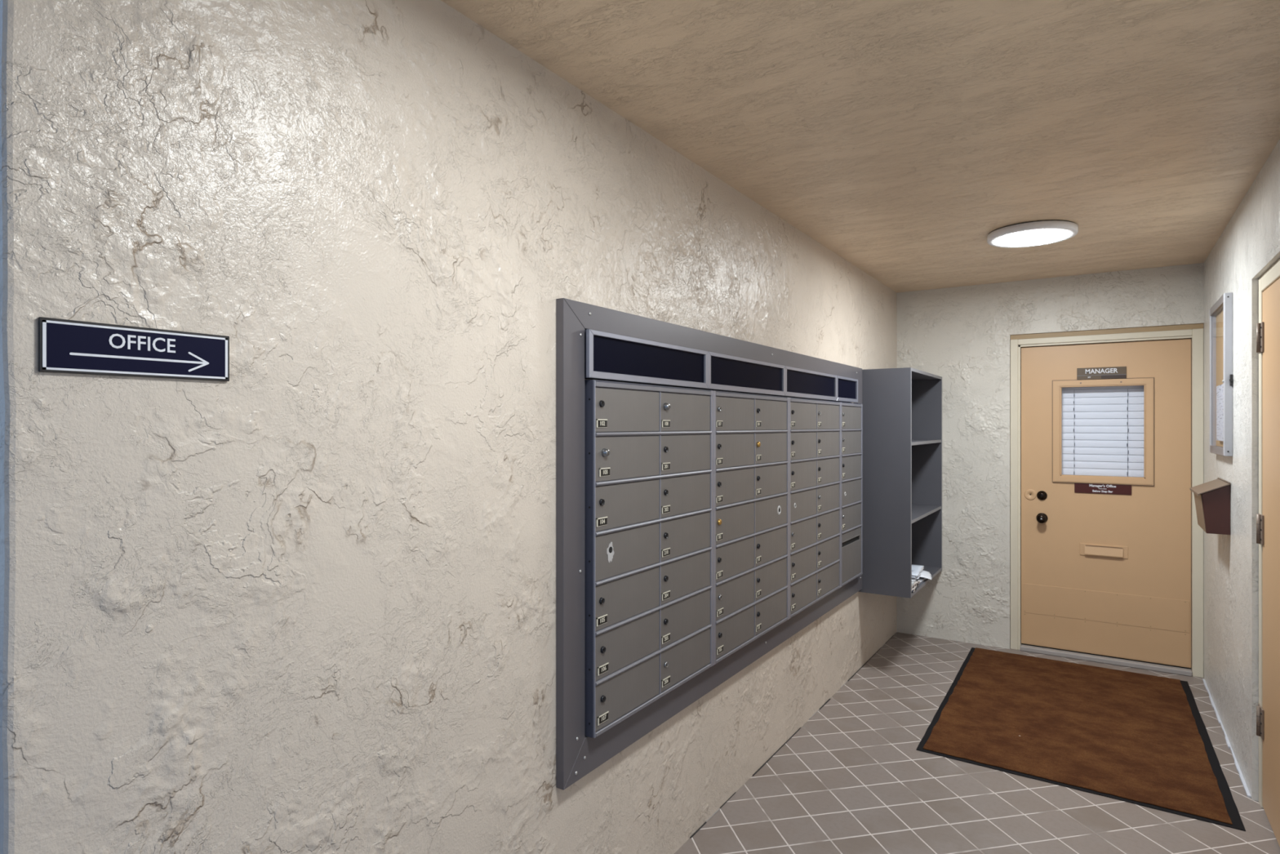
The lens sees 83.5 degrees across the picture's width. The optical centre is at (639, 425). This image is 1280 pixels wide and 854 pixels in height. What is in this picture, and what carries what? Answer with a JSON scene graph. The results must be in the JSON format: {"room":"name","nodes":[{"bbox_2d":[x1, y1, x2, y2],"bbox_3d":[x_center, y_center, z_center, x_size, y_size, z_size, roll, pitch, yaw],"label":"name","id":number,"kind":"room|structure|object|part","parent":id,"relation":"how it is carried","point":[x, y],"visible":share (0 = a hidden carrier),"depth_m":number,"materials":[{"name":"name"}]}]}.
{"room":"apartment mailroom","nodes":[
{"label":"apartment mailroom","id":0,"kind":"room"},
{"bbox_2d":[0,0,897,853],"bbox_3d":[0.451,0.269,3.252,0.220,2.490,5.241,0,0,33],"label":"wall","id":1,"kind":"structure","parent":0,"point":[303,601],"depth_m":1.41,"materials":[{"name":"beige paint"}]},
{"bbox_2d":[38,316,229,381],"bbox_3d":[-0.784,-0.116,1.133,0.006,0.078,0.264,0,0,33],"label":"sign","id":2,"kind":"object","parent":1,"relation":"attached to","point":[64,345],"visible":1,"depth_m":1.11,"materials":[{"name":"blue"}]},
{"bbox_2d":[584,328,713,737],"bbox_3d":[0.050,0.309,2.364,0.070,1.168,0.754,0,0,33],"label":"mailbox","id":3,"kind":"object","parent":1,"relation":"attached to","point":[649,424],"visible":1,"depth_m":2.27,"materials":[{"name":"grey metal"}]},
{"bbox_3d":[-0.110,0.563,2.078,0.003,0.024,0.052,0,0,33],"label":"number plate","id":4,"kind":"part","parent":3,"relation":"part of","materials":[{"name":"beige"}]},
{"bbox_3d":[-0.110,0.278,2.078,0.003,0.024,0.052,0,0,33],"label":"number plate","id":5,"kind":"part","parent":3,"relation":"part of","materials":[{"name":"beige"}]},
{"bbox_3d":[-0.110,-0.007,2.078,0.003,0.024,0.052,0,0,33],"label":"number plate","id":6,"kind":"part","parent":3,"relation":"part of","materials":[{"name":"beige"}]},
{"bbox_3d":[-0.107,0.849,2.083,0.003,0.024,0.052,0,0,33],"label":"number plate","id":7,"kind":"part","parent":3,"relation":"part of","materials":[{"name":"beige"}]},
{"bbox_3d":[-0.107,0.706,2.083,0.003,0.024,0.052,0,0,33],"label":"number plate","id":8,"kind":"part","parent":3,"relation":"part of","materials":[{"name":"beige"}]},
{"bbox_3d":[-0.103,0.135,2.090,0.003,0.024,0.052,0,0,33],"label":"number plate","id":9,"kind":"part","parent":3,"relation":"part of","materials":[{"name":"beige"}]},
{"bbox_3d":[-0.034,0.812,2.203,0.004,0.131,0.354,0,0,33],"label":"mailbox door","id":10,"kind":"part","parent":3,"relation":"part of","materials":[{"name":"grey metal"}]},
{"bbox_3d":[-0.034,0.668,2.203,0.004,0.129,0.354,0,0,33],"label":"mailbox door","id":11,"kind":"part","parent":3,"relation":"part of","materials":[{"name":"grey metal"}]},
{"bbox_3d":[-0.034,0.525,2.203,0.004,0.129,0.354,0,0,33],"label":"mailbox door","id":12,"kind":"part","parent":3,"relation":"part of","materials":[{"name":"grey metal"}]},
{"bbox_3d":[-0.034,0.383,2.203,0.004,0.129,0.354,0,0,33],"label":"mailbox door","id":13,"kind":"part","parent":3,"relation":"part of","materials":[{"name":"grey metal"}]},
{"bbox_3d":[-0.034,0.240,2.203,0.004,0.129,0.354,0,0,33],"label":"mailbox door","id":14,"kind":"part","parent":3,"relation":"part of","materials":[{"name":"grey metal"}]},
{"bbox_3d":[-0.034,0.097,2.203,0.004,0.129,0.354,0,0,33],"label":"mailbox door","id":15,"kind":"part","parent":3,"relation":"part of","materials":[{"name":"grey metal"}]},
{"bbox_3d":[-0.034,-0.046,2.203,0.004,0.128,0.354,0,0,33],"label":"mailbox door","id":16,"kind":"part","parent":3,"relation":"part of","materials":[{"name":"grey metal"}]},
{"bbox_3d":[0.034,-0.206,2.360,0.048,0.138,0.730,0,0,33],"label":"header frame","id":17,"kind":"part","parent":3,"relation":"part of","materials":[{"name":"silver metal"}]},
{"bbox_3d":[0.086,0.849,2.382,0.003,0.024,0.052,0,0,33],"label":"number plate","id":18,"kind":"part","parent":3,"relation":"part of","materials":[{"name":"beige"}]},
{"bbox_3d":[0.086,0.706,2.382,0.003,0.024,0.052,0,0,33],"label":"number plate","id":19,"kind":"part","parent":3,"relation":"part of","materials":[{"name":"beige"}]},
{"bbox_3d":[0.086,0.563,2.382,0.003,0.024,0.052,0,0,33],"label":"number plate","id":20,"kind":"part","parent":3,"relation":"part of","materials":[{"name":"beige"}]},
{"bbox_3d":[0.086,0.421,2.382,0.003,0.024,0.052,0,0,33],"label":"number plate","id":21,"kind":"part","parent":3,"relation":"part of","materials":[{"name":"beige"}]},
{"bbox_3d":[0.086,0.278,2.382,0.003,0.024,0.052,0,0,33],"label":"number plate","id":22,"kind":"part","parent":3,"relation":"part of","materials":[{"name":"beige"}]},
{"bbox_3d":[0.086,0.135,2.382,0.003,0.024,0.052,0,0,33],"label":"number plate","id":23,"kind":"part","parent":3,"relation":"part of","materials":[{"name":"beige"}]},
{"bbox_3d":[0.086,-0.007,2.382,0.003,0.024,0.052,0,0,33],"label":"number plate","id":24,"kind":"part","parent":3,"relation":"part of","materials":[{"name":"beige"}]},
{"bbox_3d":[0.163,0.812,2.507,0.004,0.131,0.354,0,0,33],"label":"mailbox door","id":25,"kind":"part","parent":3,"relation":"part of","materials":[{"name":"grey metal"}]},
{"bbox_3d":[0.163,0.668,2.507,0.004,0.129,0.354,0,0,33],"label":"mailbox door","id":26,"kind":"part","parent":3,"relation":"part of","materials":[{"name":"grey metal"}]},
{"bbox_3d":[0.163,0.525,2.507,0.004,0.129,0.354,0,0,33],"label":"mailbox door","id":27,"kind":"part","parent":3,"relation":"part of","materials":[{"name":"grey metal"}]},
{"bbox_3d":[0.163,0.383,2.507,0.004,0.129,0.354,0,0,33],"label":"mailbox door","id":28,"kind":"part","parent":3,"relation":"part of","materials":[{"name":"grey metal"}]},
{"bbox_3d":[0.163,0.240,2.507,0.004,0.129,0.354,0,0,33],"label":"mailbox door","id":29,"kind":"part","parent":3,"relation":"part of","materials":[{"name":"grey metal"}]},
{"bbox_3d":[0.163,0.097,2.507,0.004,0.129,0.354,0,0,33],"label":"mailbox door","id":30,"kind":"part","parent":3,"relation":"part of","materials":[{"name":"grey metal"}]},
{"bbox_3d":[0.163,-0.046,2.507,0.004,0.128,0.354,0,0,33],"label":"mailbox door","id":31,"kind":"part","parent":3,"relation":"part of","materials":[{"name":"grey metal"}]},
{"bbox_2d":[555,297,862,790],"bbox_3d":[0.569,0.326,3.203,0.031,1.356,2.907,0,0,33],"label":"surround","id":32,"kind":"object","parent":1,"relation":"attached to","point":[577,754],"visible":0.91,"depth_m":2.05,"materials":[{"name":"grey metal"}]},
{"bbox_2d":[697,351,788,665],"bbox_3d":[0.453,0.309,2.993,0.064,1.168,0.784,0,0,33],"label":"mailbox","id":33,"kind":"object","parent":1,"relation":"attached to","point":[751,417],"visible":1,"depth_m":2.95,"materials":[{"name":"grey metal"}]},
{"bbox_3d":[0.300,0.563,2.713,0.003,0.024,0.052,0,0,33],"label":"number plate","id":34,"kind":"part","parent":33,"relation":"part of","materials":[{"name":"beige"}]},
{"bbox_3d":[0.300,0.421,2.713,0.003,0.024,0.052,0,0,33],"label":"number plate","id":35,"kind":"part","parent":33,"relation":"part of","materials":[{"name":"beige"}]},
{"bbox_3d":[0.300,0.278,2.713,0.003,0.024,0.052,0,0,33],"label":"number plate","id":36,"kind":"part","parent":33,"relation":"part of","materials":[{"name":"beige"}]},
{"bbox_3d":[0.300,0.135,2.713,0.003,0.024,0.052,0,0,33],"label":"number plate","id":37,"kind":"part","parent":33,"relation":"part of","materials":[{"name":"beige"}]},
{"bbox_3d":[0.300,-0.007,2.713,0.003,0.024,0.052,0,0,33],"label":"number plate","id":38,"kind":"part","parent":33,"relation":"part of","materials":[{"name":"beige"}]},
{"bbox_3d":[0.304,0.849,2.718,0.003,0.024,0.052,0,0,33],"label":"number plate","id":39,"kind":"part","parent":33,"relation":"part of","materials":[{"name":"beige"}]},
{"bbox_3d":[0.304,0.706,2.718,0.003,0.024,0.052,0,0,33],"label":"number plate","id":40,"kind":"part","parent":33,"relation":"part of","materials":[{"name":"beige"}]},
{"bbox_3d":[0.378,0.812,2.839,0.004,0.131,0.357,0,0,33],"label":"mailbox door","id":41,"kind":"part","parent":33,"relation":"part of","materials":[{"name":"grey metal"}]},
{"bbox_3d":[0.378,0.668,2.839,0.004,0.129,0.357,0,0,33],"label":"mailbox door","id":42,"kind":"part","parent":33,"relation":"part of","materials":[{"name":"grey metal"}]},
{"bbox_3d":[0.378,0.525,2.839,0.004,0.129,0.357,0,0,33],"label":"mailbox door","id":43,"kind":"part","parent":33,"relation":"part of","materials":[{"name":"grey metal"}]},
{"bbox_3d":[0.378,0.383,2.839,0.004,0.129,0.357,0,0,33],"label":"mailbox door","id":44,"kind":"part","parent":33,"relation":"part of","materials":[{"name":"grey metal"}]},
{"bbox_3d":[0.378,0.240,2.839,0.004,0.129,0.357,0,0,33],"label":"mailbox door","id":45,"kind":"part","parent":33,"relation":"part of","materials":[{"name":"grey metal"}]},
{"bbox_3d":[0.378,0.097,2.839,0.004,0.129,0.357,0,0,33],"label":"mailbox door","id":46,"kind":"part","parent":33,"relation":"part of","materials":[{"name":"grey metal"}]},
{"bbox_3d":[0.378,-0.046,2.839,0.004,0.128,0.357,0,0,33],"label":"mailbox door","id":47,"kind":"part","parent":33,"relation":"part of","materials":[{"name":"grey metal"}]},
{"bbox_3d":[0.440,-0.206,2.987,0.048,0.138,0.760,0,0,33],"label":"header frame","id":48,"kind":"part","parent":33,"relation":"part of","materials":[{"name":"silver metal"}]},
{"bbox_3d":[0.479,0.383,2.990,0.011,1.017,0.722,0,0,33],"label":"cross rail","id":49,"kind":"part","parent":33,"relation":"part of","materials":[{"name":"grey metal"}]},
{"bbox_3d":[0.499,0.849,3.019,0.003,0.024,0.052,0,0,33],"label":"number plate","id":50,"kind":"part","parent":33,"relation":"part of","materials":[{"name":"beige"}]},
{"bbox_3d":[0.499,0.706,3.019,0.003,0.024,0.052,0,0,33],"label":"number plate","id":51,"kind":"part","parent":33,"relation":"part of","materials":[{"name":"beige"}]},
{"bbox_3d":[0.499,0.563,3.019,0.003,0.024,0.052,0,0,33],"label":"number plate","id":52,"kind":"part","parent":33,"relation":"part of","materials":[{"name":"beige"}]},
{"bbox_3d":[0.499,0.278,3.019,0.003,0.024,0.052,0,0,33],"label":"number plate","id":53,"kind":"part","parent":33,"relation":"part of","materials":[{"name":"beige"}]},
{"bbox_3d":[0.499,0.135,3.019,0.003,0.024,0.052,0,0,33],"label":"number plate","id":54,"kind":"part","parent":33,"relation":"part of","materials":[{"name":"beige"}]},
{"bbox_3d":[0.499,-0.007,3.019,0.003,0.024,0.052,0,0,33],"label":"number plate","id":55,"kind":"part","parent":33,"relation":"part of","materials":[{"name":"beige"}]},
{"bbox_3d":[0.576,0.812,3.145,0.004,0.131,0.357,0,0,33],"label":"mailbox door","id":56,"kind":"part","parent":33,"relation":"part of","materials":[{"name":"grey metal"}]},
{"bbox_3d":[0.576,0.668,3.145,0.004,0.129,0.357,0,0,33],"label":"mailbox door","id":57,"kind":"part","parent":33,"relation":"part of","materials":[{"name":"grey metal"}]},
{"bbox_3d":[0.576,0.525,3.145,0.004,0.129,0.357,0,0,33],"label":"mailbox door","id":58,"kind":"part","parent":33,"relation":"part of","materials":[{"name":"grey metal"}]},
{"bbox_3d":[0.576,0.383,3.145,0.004,0.129,0.357,0,0,33],"label":"mailbox door","id":59,"kind":"part","parent":33,"relation":"part of","materials":[{"name":"grey metal"}]},
{"bbox_3d":[0.576,0.240,3.145,0.004,0.129,0.357,0,0,33],"label":"mailbox door","id":60,"kind":"part","parent":33,"relation":"part of","materials":[{"name":"grey metal"}]},
{"bbox_3d":[0.576,0.097,3.145,0.004,0.129,0.357,0,0,33],"label":"mailbox door","id":61,"kind":"part","parent":33,"relation":"part of","materials":[{"name":"grey metal"}]},
{"bbox_3d":[0.576,-0.046,3.145,0.004,0.128,0.357,0,0,33],"label":"mailbox door","id":62,"kind":"part","parent":33,"relation":"part of","materials":[{"name":"grey metal"}]},
{"bbox_2d":[689,632,896,838],"bbox_3d":[0.518,1.512,3.147,0.006,0.002,4.992,0,0,33],"label":"trim","id":63,"kind":"structure","parent":1,"relation":"attached to","point":[700,828],"depth_m":3.26,"materials":[{"name":"grey"}]},
{"bbox_2d":[779,365,840,618],"bbox_3d":[0.869,0.309,3.639,0.061,1.168,0.797,0,0,33],"label":"mailbox","id":64,"kind":"object","parent":1,"relation":"attached to","point":[814,416],"visible":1,"depth_m":3.59,"materials":[{"name":"grey metal"}]},
{"bbox_3d":[0.714,0.563,3.353,0.003,0.024,0.052,0,0,33],"label":"number plate","id":65,"kind":"part","parent":64,"relation":"part of","materials":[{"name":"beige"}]},
{"bbox_3d":[0.714,0.278,3.353,0.003,0.024,0.052,0,0,33],"label":"number plate","id":66,"kind":"part","parent":64,"relation":"part of","materials":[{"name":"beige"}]},
{"bbox_3d":[0.714,0.135,3.353,0.003,0.024,0.052,0,0,33],"label":"number plate","id":67,"kind":"part","parent":64,"relation":"part of","materials":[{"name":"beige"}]},
{"bbox_3d":[0.714,-0.007,3.353,0.003,0.024,0.052,0,0,33],"label":"number plate","id":68,"kind":"part","parent":64,"relation":"part of","materials":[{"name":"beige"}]},
{"bbox_3d":[0.717,0.849,3.358,0.003,0.024,0.052,0,0,33],"label":"number plate","id":69,"kind":"part","parent":64,"relation":"part of","materials":[{"name":"beige"}]},
{"bbox_3d":[0.717,0.706,3.358,0.003,0.024,0.052,0,0,33],"label":"number plate","id":70,"kind":"part","parent":64,"relation":"part of","materials":[{"name":"beige"}]},
{"bbox_3d":[0.793,0.812,3.481,0.004,0.131,0.364,0,0,33],"label":"mailbox door","id":71,"kind":"part","parent":64,"relation":"part of","materials":[{"name":"grey metal"}]},
{"bbox_3d":[0.793,0.668,3.481,0.004,0.129,0.364,0,0,33],"label":"mailbox door","id":72,"kind":"part","parent":64,"relation":"part of","materials":[{"name":"metal"}]},
{"bbox_3d":[0.793,0.525,3.481,0.004,0.129,0.364,0,0,33],"label":"mailbox door","id":73,"kind":"part","parent":64,"relation":"part of","materials":[{"name":"metal"}]},
{"bbox_3d":[0.793,0.383,3.481,0.004,0.129,0.364,0,0,33],"label":"mailbox door","id":74,"kind":"part","parent":64,"relation":"part of","materials":[{"name":"metal"}]},
{"bbox_3d":[0.793,0.240,3.481,0.004,0.129,0.364,0,0,33],"label":"mailbox door","id":75,"kind":"part","parent":64,"relation":"part of","materials":[{"name":"metal"}]},
{"bbox_3d":[0.793,0.097,3.481,0.004,0.129,0.364,0,0,33],"label":"mailbox door","id":76,"kind":"part","parent":64,"relation":"part of","materials":[{"name":"metal"}]},
{"bbox_3d":[0.793,-0.046,3.481,0.004,0.128,0.364,0,0,33],"label":"mailbox door","id":77,"kind":"part","parent":64,"relation":"part of","materials":[{"name":"metal"}]},
{"bbox_3d":[0.852,-0.206,3.625,0.048,0.138,0.755,0,0,33],"label":"header frame","id":78,"kind":"part","parent":64,"relation":"part of","materials":[{"name":"silver metal"}]},
{"bbox_3d":[0.916,0.849,3.665,0.003,0.024,0.052,0,0,33],"label":"number plate","id":79,"kind":"part","parent":64,"relation":"part of","materials":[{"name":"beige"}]},
{"bbox_3d":[0.916,0.706,3.665,0.003,0.024,0.052,0,0,33],"label":"number plate","id":80,"kind":"part","parent":64,"relation":"part of","materials":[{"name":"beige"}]},
{"bbox_3d":[0.916,0.563,3.665,0.003,0.024,0.052,0,0,33],"label":"number plate","id":81,"kind":"part","parent":64,"relation":"part of","materials":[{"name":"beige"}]},
{"bbox_3d":[0.916,0.421,3.665,0.003,0.024,0.052,0,0,33],"label":"number plate","id":82,"kind":"part","parent":64,"relation":"part of","materials":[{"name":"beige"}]},
{"bbox_3d":[0.916,0.278,3.665,0.003,0.024,0.052,0,0,33],"label":"number plate","id":83,"kind":"part","parent":64,"relation":"part of","materials":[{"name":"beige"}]},
{"bbox_3d":[0.916,-0.007,3.665,0.003,0.024,0.052,0,0,33],"label":"number plate","id":84,"kind":"part","parent":64,"relation":"part of","materials":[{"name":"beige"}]},
{"bbox_3d":[0.995,0.812,3.793,0.004,0.131,0.364,0,0,33],"label":"mailbox door","id":85,"kind":"part","parent":64,"relation":"part of","materials":[{"name":"metal"}]},
{"bbox_3d":[0.995,0.668,3.793,0.004,0.129,0.364,0,0,33],"label":"mailbox door","id":86,"kind":"part","parent":64,"relation":"part of","materials":[{"name":"metal"}]},
{"bbox_3d":[0.995,0.525,3.793,0.004,0.129,0.364,0,0,33],"label":"mailbox door","id":87,"kind":"part","parent":64,"relation":"part of","materials":[{"name":"metal"}]},
{"bbox_3d":[0.995,0.383,3.793,0.004,0.129,0.364,0,0,33],"label":"mailbox door","id":88,"kind":"part","parent":64,"relation":"part of","materials":[{"name":"metal"}]},
{"bbox_3d":[0.995,0.240,3.793,0.004,0.129,0.364,0,0,33],"label":"mailbox door","id":89,"kind":"part","parent":64,"relation":"part of","materials":[{"name":"metal"}]},
{"bbox_3d":[0.995,0.097,3.793,0.004,0.129,0.364,0,0,33],"label":"mailbox door","id":90,"kind":"part","parent":64,"relation":"part of","materials":[{"name":"metal"}]},
{"bbox_3d":[0.995,-0.046,3.793,0.004,0.128,0.364,0,0,33],"label":"mailbox door","id":91,"kind":"part","parent":64,"relation":"part of","materials":[{"name":"metal"}]},
{"bbox_2d":[833,375,862,586],"bbox_3d":[1.190,0.309,4.135,0.061,1.168,0.465,0,0,33],"label":"mailbox","id":92,"kind":"object","parent":1,"relation":"attached to","point":[851,414],"visible":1,"depth_m":4.14,"materials":[{"name":"grey metal"}]},
{"bbox_3d":[1.168,-0.206,4.113,0.048,0.138,0.403,0,0,33],"label":"header frame","id":93,"kind":"part","parent":92,"relation":"part of","materials":[{"name":"silver metal"}]},
{"bbox_3d":[1.221,0.741,4.139,0.008,0.274,0.383,0,0,33],"label":"outgoing mail panel","id":94,"kind":"part","parent":92,"relation":"part of","materials":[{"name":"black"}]},
{"bbox_3d":[1.219,0.525,4.140,0.004,0.129,0.383,0,0,33],"label":"mailbox door","id":95,"kind":"part","parent":92,"relation":"part of","materials":[{"name":"metal"}]},
{"bbox_3d":[1.219,0.383,4.140,0.004,0.129,0.383,0,0,33],"label":"mailbox door","id":96,"kind":"part","parent":92,"relation":"part of","materials":[{"name":"metal"}]},
{"bbox_3d":[1.219,0.240,4.140,0.004,0.129,0.383,0,0,33],"label":"mailbox door","id":97,"kind":"part","parent":92,"relation":"part of","materials":[{"name":"metal"}]},
{"bbox_3d":[1.219,0.097,4.140,0.004,0.129,0.383,0,0,33],"label":"mailbox door","id":98,"kind":"part","parent":92,"relation":"part of","materials":[{"name":"metal"}]},
{"bbox_3d":[1.219,-0.046,4.140,0.004,0.128,0.383,0,0,33],"label":"mailbox door","id":99,"kind":"part","parent":92,"relation":"part of","materials":[{"name":"metal"}]},
{"bbox_3d":[1.222,0.383,4.139,0.011,1.017,0.383,0,0,33],"label":"cross rail","id":100,"kind":"part","parent":92,"relation":"part of","materials":[{"name":"grey metal"}]},
{"bbox_2d":[857,367,942,598],"bbox_3d":[1.745,0.340,4.762,0.312,1.372,0.980,0,0,33],"label":"wall shelf","id":101,"kind":"object","parent":1,"relation":"attached to","point":[902,407],"visible":0.91,"depth_m":4.38,"materials":[{"name":"grey metal"}]},
{"bbox_3d":[1.487,0.340,4.356,0.305,1.372,0.019,0,0,33],"label":"panel","id":102,"kind":"part","parent":101,"relation":"part of","materials":[{"name":"grey metal"}]},
{"bbox_2d":[911,585,918,592],"bbox_3d":[1.591,0.996,4.468,0.254,0.014,0.250,0,0,29],"label":"newspaper","id":103,"kind":"object","parent":101,"relation":"on","point":[914,588],"visible":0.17,"depth_m":4.36,"materials":[{"name":"white paper"}]},
{"bbox_2d":[911,580,919,588],"bbox_3d":[1.592,0.982,4.479,0.249,0.016,0.245,0,0,36],"label":"newspaper","id":104,"kind":"object","parent":103,"relation":"on","point":[917,582],"visible":0.13,"depth_m":4.44,"materials":[{"name":"white paper"}]},
{"bbox_2d":[911,577,916,585],"bbox_3d":[1.593,0.968,4.496,0.243,0.012,0.250,0,0,28],"label":"newspaper","id":105,"kind":"object","parent":104,"relation":"on","point":[913,580],"visible":0.08,"depth_m":4.45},
{"bbox_2d":[915,574,931,582],"bbox_3d":[1.756,0.997,4.741,0.254,0.012,0.300,0,0,39],"label":"newspaper","id":106,"kind":"object","parent":101,"relation":"on","point":[921,579],"visible":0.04,"depth_m":4.64,"materials":[{"name":"white paper"}]},
{"bbox_2d":[919,569,932,579],"bbox_3d":[1.800,0.977,4.737,0.228,0.026,0.240,0,0,19],"label":"envelope","id":107,"kind":"object","parent":106,"relation":"on","point":[925,574],"visible":0.27,"depth_m":4.68,"materials":[{"name":"white paper"}]},
{"bbox_3d":[1.707,0.956,4.684,0.239,0.010,0.330,0,0,26],"label":"magazine","id":108,"kind":"object","parent":107,"relation":"on","visible":0},
{"bbox_3d":[1.699,0.946,4.677,0.239,0.011,0.330,0,0,29],"label":"magazine","id":109,"kind":"object","parent":108,"relation":"on","visible":0},
{"bbox_2d":[911,564,924,576],"bbox_3d":[1.704,0.935,4.680,0.244,0.011,0.340,0,0,27],"label":"magazine","id":110,"kind":"object","parent":109,"relation":"on","point":[916,569],"visible":0.25,"depth_m":4.65,"materials":[{"name":"white paper"}]},
{"bbox_3d":[1.748,-0.337,4.760,0.305,0.019,0.942,0,0,33],"label":"panel","id":111,"kind":"part","parent":101,"relation":"part of","materials":[{"name":"grey"}]},
{"bbox_3d":[1.748,1.012,4.760,0.305,0.019,0.942,0,0,33],"label":"panel","id":112,"kind":"part","parent":101,"relation":"part of","materials":[{"name":"grey"}]},
{"bbox_3d":[2.009,0.340,5.163,0.305,1.372,0.019,0,0,33],"label":"panel","id":113,"kind":"part","parent":101,"relation":"part of","materials":[{"name":"grey metal"}]},
{"bbox_2d":[440,0,1279,292],"bbox_3d":[1.537,-1.076,3.026,2.350,0.200,7.650,0,0,33],"label":"ceiling","id":114,"kind":"structure","parent":0,"point":[895,135],"depth_m":2.18,"materials":[{"name":"paint"}]},
{"bbox_2d":[986,219,1078,248],"bbox_3d":[1.962,-0.957,3.596,0.400,0.037,0.400,0,0,33],"label":"ceiling light","id":115,"kind":"object","parent":114,"relation":"in","point":[1037,233],"visible":1,"depth_m":3.53,"materials":[{"name":"grey"}]},
{"bbox_2d":[994,229,1070,246],"bbox_3d":[1.962,-0.940,3.596,0.338,0.003,0.338,0,0,33],"label":"diffuser","id":116,"kind":"object","parent":115,"relation":"attached to","point":[1002,237],"depth_m":3.57,"materials":[{"name":"white plastic"}]},
{"bbox_2d":[674,631,1279,853],"bbox_3d":[-1.290,1.574,0.358,12.000,0.120,15.200,0,0,33],"label":"floor","id":117,"kind":"structure","parent":0,"point":[853,779],"depth_m":2.90,"materials":[{"name":"tile"}]},
{"bbox_2d":[915,647,1245,831],"bbox_3d":[2.261,1.510,3.785,1.202,0.008,1.860,0,0,33],"label":"door mat","id":118,"kind":"object","parent":117,"relation":"on","point":[1136,738],"visible":1,"depth_m":3.52,"materials":[{"name":"brown rubber"}]},
{"bbox_2d":[897,262,1204,648],"bbox_3d":[2.673,0.269,4.846,1.780,2.490,0.150,0,0,33],"label":"wall","id":119,"kind":"structure","parent":0,"point":[961,335],"depth_m":4.96,"materials":[{"name":"white paint"}]},
{"bbox_2d":[1010,323,1203,677],"bbox_3d":[2.971,0.449,4.623,1.036,2.130,0.157,0,0,33],"label":"door","id":120,"kind":"structure","parent":119,"relation":"in","point":[1112,579],"depth_m":4.58,"materials":[{"name":"beige paint"}]},
{"bbox_3d":[2.669,0.617,4.768,0.068,0.068,0.071,0,0,33],"label":"knob","id":121,"kind":"part","parent":120,"relation":"part of","materials":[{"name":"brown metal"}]},
{"bbox_2d":[1076,366,1126,379],"bbox_3d":[2.966,-0.337,4.613,0.267,0.076,0.008,0,0,33],"label":"name sign","id":122,"kind":"object","parent":120,"relation":"attached to","point":[1113,372],"visible":1,"depth_m":4.61,"materials":[{"name":"brown wood"}]},
{"bbox_2d":[1062,385,1143,476],"bbox_3d":[3.011,0.028,4.674,0.555,0.688,0.033,0,0,33],"label":"window blind","id":123,"kind":"object","parent":120,"relation":"attached to","point":[1103,427],"visible":0.64,"depth_m":4.67,"materials":[{"name":"white plastic"}]},
{"bbox_3d":[2.875,0.066,4.750,0.010,0.604,0.002,0,0,33],"label":"ladder cord","id":124,"kind":"part","parent":123,"relation":"part of","materials":[{"name":"fabric"}]},
{"bbox_3d":[3.121,0.066,4.591,0.010,0.604,0.002,0,0,33],"label":"ladder cord","id":125,"kind":"part","parent":123,"relation":"part of","materials":[{"name":"fabric"}]},
{"bbox_2d":[1074,482,1131,494],"bbox_3d":[2.971,0.405,4.610,0.308,0.064,0.007,0,0,33],"label":"sign","id":126,"kind":"object","parent":120,"relation":"attached to","point":[1117,489],"visible":1,"depth_m":4.61,"materials":[{"name":"red plastic"}]},
{"bbox_3d":[2.978,1.491,4.629,0.922,0.044,0.124,0,0,33],"label":"sill","id":127,"kind":"part","parent":120,"relation":"part of","materials":[{"name":"metal"}]},
{"bbox_3d":[2.971,1.267,4.611,0.896,0.402,0.004,0,0,33],"label":"kick plate","id":128,"kind":"part","parent":120,"relation":"part of","materials":[{"name":"beige paint"}]},
{"bbox_2d":[1203,139,1279,800],"bbox_3d":[1.886,0.269,1.844,0.160,2.490,6.046,0,0,33],"label":"wall","id":129,"kind":"structure","parent":0,"point":[1249,245],"depth_m":3.17,"materials":[{"name":"beige paint"}]},
{"bbox_2d":[1190,477,1231,534],"bbox_3d":[2.841,0.392,3.581,0.122,0.249,0.400,0,0,33],"label":"box","id":130,"kind":"object","parent":129,"relation":"attached to","point":[1211,498],"visible":1,"depth_m":3.43,"materials":[{"name":"brown"}]},
{"bbox_3d":[2.808,0.424,3.601,0.021,0.180,0.353,0,0,33],"label":"panel","id":131,"kind":"part","parent":130,"relation":"part of","materials":[{"name":"brown"}]},
{"bbox_3d":[2.840,0.304,3.580,0.122,0.066,0.398,0,0,33],"label":"lid","id":132,"kind":"part","parent":130,"relation":"part of","materials":[{"name":"brown"}]},
{"bbox_2d":[1208,292,1233,456],"bbox_3d":[2.888,-0.239,3.574,0.037,0.762,0.586,0,0,33],"label":"case","id":133,"kind":"object","parent":129,"relation":"attached to","point":[1220,314],"visible":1,"depth_m":3.58,"materials":[{"name":"metal"}]},
{"bbox_3d":[2.896,0.123,3.582,0.030,0.038,0.502,0,0,33],"label":"rail","id":134,"kind":"part","parent":133,"relation":"part of","materials":[{"name":"grey"}]},
{"bbox_3d":[2.896,-0.601,3.582,0.030,0.038,0.502,0,0,33],"label":"rail","id":135,"kind":"part","parent":133,"relation":"part of","materials":[{"name":"grey"}]},
{"bbox_2d":[1216,384,1222,440],"bbox_3d":[2.849,-0.064,3.518,0.001,0.275,0.337,0,0,33],"label":"paper notice","id":136,"kind":"object","parent":133,"relation":"attached to","point":[1220,388],"visible":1,"depth_m":3.55,"materials":[{"name":"white paper"}]},
{"bbox_2d":[1202,678,1251,797],"bbox_3d":[2.916,1.510,3.596,0.012,0.008,1.607,0,0,33],"label":"trim","id":137,"kind":"structure","parent":129,"relation":"attached to","point":[1245,786],"depth_m":3.39,"materials":[{"name":"grey"}]},
{"bbox_2d":[1256,258,1279,846],"bbox_3d":[2.232,0.460,2.441,0.187,2.108,1.043,0,0,33],"label":"door","id":138,"kind":"structure","parent":129,"relation":"in","point":[1268,328],"depth_m":2.72,"materials":[{"name":"beige paint"}]}
]}

